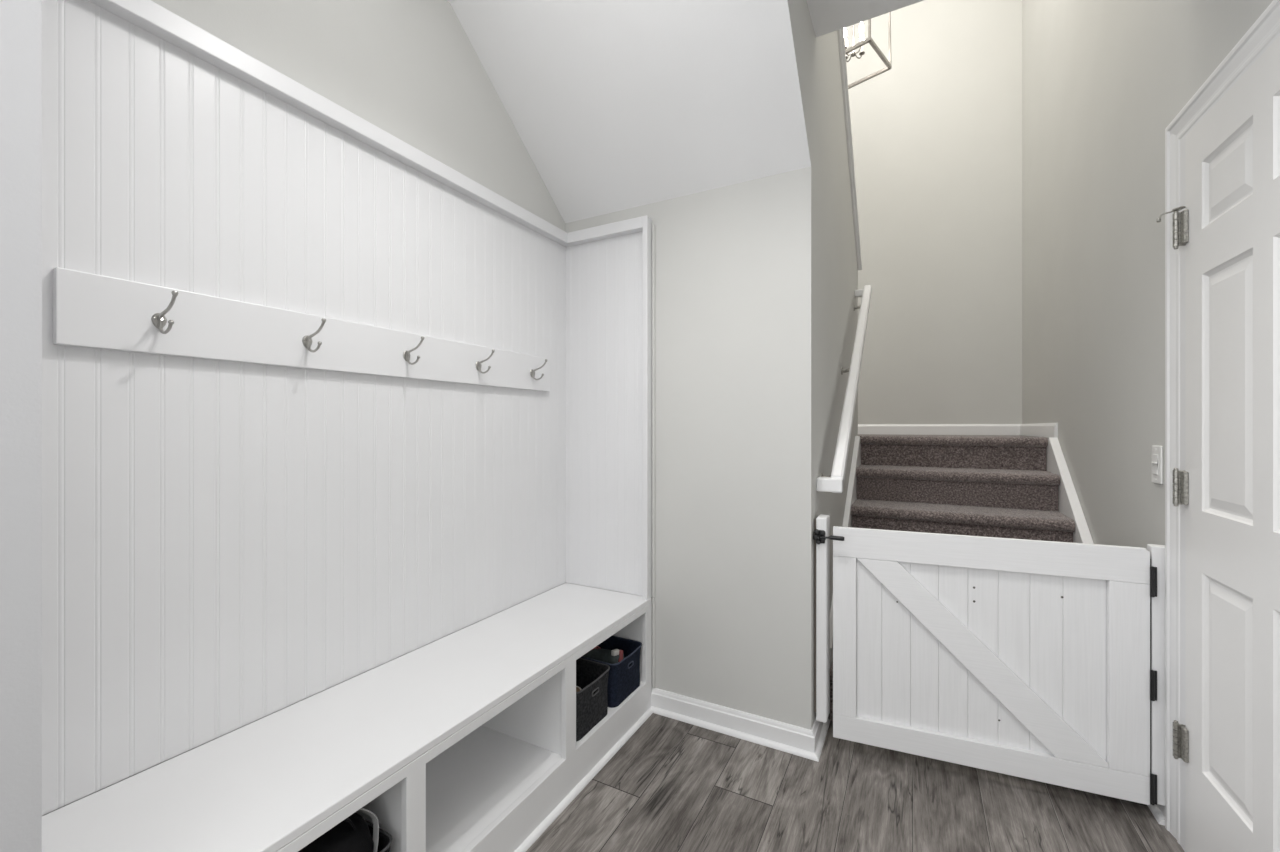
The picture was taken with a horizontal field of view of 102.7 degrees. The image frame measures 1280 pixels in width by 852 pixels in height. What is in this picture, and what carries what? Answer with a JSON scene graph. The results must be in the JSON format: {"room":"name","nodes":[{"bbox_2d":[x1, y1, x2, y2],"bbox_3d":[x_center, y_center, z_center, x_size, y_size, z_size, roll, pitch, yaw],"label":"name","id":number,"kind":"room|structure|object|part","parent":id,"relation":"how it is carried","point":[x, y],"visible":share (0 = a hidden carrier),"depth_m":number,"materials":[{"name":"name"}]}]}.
{"room":"mudroom","nodes":[
{"label":"mudroom","id":0,"kind":"room"},
{"bbox_2d":[0,0,41,851],"bbox_3d":[-1.587,-0.147,-0.388,0.460,2.694,2.615,0,0,28],"label":"wall","id":1,"kind":"structure","parent":0,"point":[20,20],"depth_m":0.64,"materials":[{"name":"white paint"}]},
{"bbox_2d":[42,0,564,815],"bbox_3d":[-0.222,-1.450,2.767,0.120,5.300,4.435,0,0,28],"label":"wall","id":2,"kind":"structure","parent":0,"point":[410,69],"depth_m":1.63,"materials":[{"name":"paint"}]},
{"bbox_2d":[42,0,566,814],"bbox_3d":[-0.741,-0.082,1.627,0.046,1.613,1.735,0,0,28],"label":"beadboard panel","id":3,"kind":"object","parent":2,"relation":"attached to","point":[227,546],"visible":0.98,"depth_m":1.25,"materials":[{"name":"white paint"}]},
{"bbox_2d":[53,267,549,391],"bbox_3d":[-0.718,-0.228,1.591,0.100,0.144,1.470,0,0,28],"label":"coat rack","id":4,"kind":"object","parent":3,"relation":"attached to","point":[90,310],"visible":1,"depth_m":1.24,"materials":[{"name":"white paint"}]},
{"bbox_2d":[451,0,778,222],"bbox_3d":[0.314,-0.642,2.587,0.995,1.983,2.304,0,0,28],"label":"ceiling","id":5,"kind":"structure","parent":0,"point":[616,105],"depth_m":1.87,"materials":[{"name":"paint"}]},
{"bbox_2d":[565,174,779,720],"bbox_3d":[0.114,0.122,2.215,0.995,2.155,0.110,0,0,28],"label":"wall","id":6,"kind":"structure","parent":0,"point":[717,251],"depth_m":2.05,"materials":[{"name":"paint"}]},
{"bbox_2d":[566,215,654,599],"bbox_3d":[-0.153,-0.082,2.270,0.472,1.613,0.046,0,0,28],"label":"beadboard panel","id":7,"kind":"object","parent":6,"relation":"attached to","point":[610,268],"visible":0.99,"depth_m":2.27,"materials":[{"name":"white paint"}]},
{"bbox_3d":[0.031,-0.082,2.171,0.023,1.613,0.046,0,0,28],"label":"edge trim","id":8,"kind":"part","parent":7,"relation":"part of","materials":[{"name":"white paint"}]},
{"bbox_2d":[651,688,829,761],"bbox_3d":[0.407,1.155,2.119,0.681,0.090,0.281,0,0,28],"label":"baseboard","id":9,"kind":"structure","parent":6,"relation":"attached to","point":[785,737],"depth_m":1.99,"materials":[{"name":"white paint"}]},
{"bbox_2d":[447,0,923,36],"bbox_3d":[-0.420,-1.644,0.027,2.125,0.300,4.450,0,0,28],"label":"ceiling","id":10,"kind":"structure","parent":0,"point":[827,16],"depth_m":1.84,"materials":[{"name":"paint"}]},
{"bbox_2d":[747,0,857,729],"bbox_3d":[0.827,-0.664,2.369,0.115,3.729,2.404,0,0,28],"label":"wall","id":11,"kind":"structure","parent":0,"point":[800,70],"depth_m":1.91,"materials":[{"name":"paint"}]},
{"bbox_2d":[813,514,843,722],"bbox_3d":[0.707,0.715,1.907,0.111,0.757,0.111,0,0,28],"label":"post","id":12,"kind":"object","parent":11,"relation":"attached to","point":[821,536],"visible":1,"depth_m":1.90,"materials":[{"name":"paint"}]},
{"bbox_2d":[816,285,871,492],"bbox_3d":[1.067,-0.319,2.593,0.094,1.139,1.483,0,0,28],"label":"handrail","id":13,"kind":"object","parent":11,"relation":"attached to","point":[834,483],"visible":1,"depth_m":2.27,"materials":[{"name":"white paint"}]},
{"bbox_2d":[838,28,861,269],"bbox_3d":[1.015,-1.796,2.719,0.165,1.510,1.650,0,0,28],"label":"trim","id":14,"kind":"structure","parent":11,"relation":"attached to","point":[841,40],"depth_m":2.86,"materials":[{"name":"white paint"}]},
{"bbox_2d":[526,713,1183,851],"bbox_3d":[-0.540,1.230,0.262,3.200,0.060,4.950,0,0,28],"label":"floor","id":15,"kind":"structure","parent":0,"point":[674,785],"depth_m":1.62,"materials":[{"name":"grey wood"}]},
{"bbox_2d":[42,583,654,851],"bbox_3d":[-0.548,0.963,1.523,0.461,0.475,1.734,0,0,28],"label":"storage bench","id":16,"kind":"object","parent":15,"relation":"on","point":[464,740],"visible":0.98,"depth_m":1.33,"materials":[{"name":"white paint"}]},
{"bbox_2d":[298,808,378,851],"bbox_3d":[-0.728,0.938,1.098,0.314,0.242,0.205,0,0,28],"label":"bag","id":17,"kind":"object","parent":16,"relation":"in","point":[353,834],"visible":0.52,"depth_m":1.08,"materials":[{"name":"black fabric"}]},
{"bbox_2d":[365,820,392,851],"bbox_3d":[-0.747,0.984,1.105,0.367,0.163,0.238,0,0,28],"label":"storage bin","id":18,"kind":"object","parent":16,"relation":"in","point":[385,839],"visible":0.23,"depth_m":1.14,"materials":[{"name":"black fabric"}]},
{"bbox_3d":[-0.366,0.973,1.420,0.019,0.455,1.723,0,0,28],"label":"frame","id":19,"kind":"part","parent":16,"relation":"part of","materials":[{"name":"white paint"}]},
{"bbox_2d":[514,707,652,851],"bbox_3d":[-0.351,1.192,1.411,0.016,0.016,1.723,0,0,28],"label":"baseboard","id":20,"kind":"structure","parent":16,"relation":"attached to","point":[580,786],"depth_m":1.69,"materials":[{"name":"white paint"}]},
{"bbox_2d":[576,658,609,741],"bbox_3d":[-0.317,0.980,1.901,0.367,0.171,0.234,0,0,28],"label":"storage bin","id":21,"kind":"object","parent":16,"relation":"in","point":[591,676],"visible":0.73,"depth_m":1.84,"materials":[{"name":"grey fabric"}]},
{"bbox_2d":[580,636,641,707],"bbox_3d":[-0.196,0.981,2.113,0.367,0.169,0.234,0,0,28],"label":"storage bin","id":22,"kind":"object","parent":16,"relation":"in","point":[624,676],"visible":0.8,"depth_m":2.02,"materials":[{"name":"blue fabric"}]},
{"bbox_2d":[583,646,623,663],"bbox_3d":[-0.174,0.937,2.109,0.261,0.115,0.093,0,0,41],"label":"shoe","id":23,"kind":"object","parent":22,"relation":"in","point":[614,656],"visible":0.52,"depth_m":2.05,"materials":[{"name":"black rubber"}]},
{"bbox_2d":[829,434,1093,721],"bbox_3d":[1.256,0.627,3.138,2.114,1.146,2.379,0,0,28],"label":"staircase","id":24,"kind":"structure","parent":15,"relation":"on","point":[1000,486],"depth_m":2.76,"materials":[{"name":"brown carpet"}]},
{"bbox_2d":[845,0,1021,435],"bbox_3d":[1.844,-1.450,4.242,2.365,5.300,0.120,0,0,28],"label":"wall","id":25,"kind":"structure","parent":0,"point":[937,134],"depth_m":3.93,"materials":[{"name":"paint"}]},
{"bbox_2d":[858,423,1057,437],"bbox_3d":[1.569,0.019,3.729,2.125,0.082,1.045,0,0,28],"label":"baseboard","id":26,"kind":"structure","parent":25,"relation":"attached to","point":[1049,430],"depth_m":3.84,"materials":[{"name":"white paint"}]},
{"bbox_2d":[1022,0,1272,548],"bbox_3d":[1.161,-1.450,0.597,0.120,5.300,6.950,0,0,28],"label":"wall","id":27,"kind":"structure","parent":0,"point":[1103,81],"depth_m":2.11,"materials":[{"name":"paint"}]},
{"bbox_2d":[1147,804,1164,825],"bbox_3d":[1.606,1.155,1.586,0.031,0.090,0.105,0,0,28],"label":"baseboard","id":28,"kind":"structure","parent":27,"relation":"attached to","point":[1158,811],"depth_m":1.57,"materials":[{"name":"white paint"}]},
{"bbox_2d":[1147,544,1164,805],"bbox_3d":[1.588,0.754,1.567,0.044,0.783,0.039,0,0,28],"label":"gate post","id":29,"kind":"object","parent":27,"relation":"attached to","point":[1157,552],"visible":0.44,"depth_m":1.55,"materials":[{"name":"paint"}]},
{"bbox_2d":[833,526,1156,804],"bbox_3d":[1.147,0.761,1.740,0.918,0.780,0.050,0,0,22],"label":"gate","id":30,"kind":"object","parent":29,"relation":"attached to","point":[1023,658],"visible":1,"depth_m":1.71,"materials":[{"name":"paint"}]},
{"bbox_3d":[1.137,0.424,1.737,0.903,0.107,0.019,0,0,22],"label":"rail","id":31,"kind":"part","parent":30,"relation":"part of","materials":[{"name":"paint"}]},
{"bbox_3d":[1.137,1.107,1.737,0.903,0.087,0.019,0,0,22],"label":"rail","id":32,"kind":"part","parent":30,"relation":"part of","materials":[{"name":"paint"}]},
{"bbox_2d":[1151,445,1162,483],"bbox_3d":[1.638,0.119,1.626,0.012,0.120,0.074,0,0,28],"label":"light switch","id":33,"kind":"object","parent":27,"relation":"attached to","point":[1157,451],"visible":1,"depth_m":1.61,"materials":[{"name":"white plastic"}]},
{"bbox_2d":[1156,36,1279,851],"bbox_3d":[1.345,0.185,1.113,0.088,1.997,0.788,0,0,28],"label":"door","id":34,"kind":"structure","parent":27,"relation":"in","point":[1228,743],"depth_m":1.23,"materials":[{"name":"white paint"}]},
{"bbox_2d":[1165,0,1279,851],"bbox_3d":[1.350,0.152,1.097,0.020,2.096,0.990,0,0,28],"label":"trim","id":35,"kind":"structure","parent":27,"relation":"attached to","point":[1266,27],"depth_m":1.49,"materials":[{"name":"white paint"}]},
{"bbox_3d":[1.224,-4.150,3.088,2.365,0.100,2.740,0,0,28],"label":"ceiling","id":36,"kind":"structure","parent":0,"visible":0},
{"bbox_2d":[844,12,891,88],"bbox_3d":[1.459,-3.275,3.503,0.375,1.649,0.375,0,0,-45],"label":"pendant lantern","id":37,"kind":"object","parent":36,"relation":"hanging from","point":[869,39],"visible":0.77,"depth_m":3.49,"materials":[{"name":"silver metal"}]},
{"bbox_3d":[1.459,-3.317,3.503,0.124,1.564,0.124,0,0,-45],"label":"stem","id":38,"kind":"part","parent":37,"relation":"part of","materials":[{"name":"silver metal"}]},
{"bbox_3d":[1.507,-2.553,3.525,0.083,0.046,0.037,0,0,-6],"label":"candle arm","id":39,"kind":"part","parent":37,"relation":"part of","materials":[{"name":"silver metal"}]},
{"bbox_3d":[1.484,-2.679,3.432,0.032,0.085,0.033,0,0,-45],"label":"bulb","id":40,"kind":"part","parent":37,"relation":"part of","materials":[{"name":"white glass"}]},
{"bbox_3d":[1.459,-2.460,3.503,0.375,0.019,0.375,0,0,-45],"label":"frame","id":41,"kind":"part","parent":37,"relation":"part of","materials":[{"name":"silver metal"}]}
]}

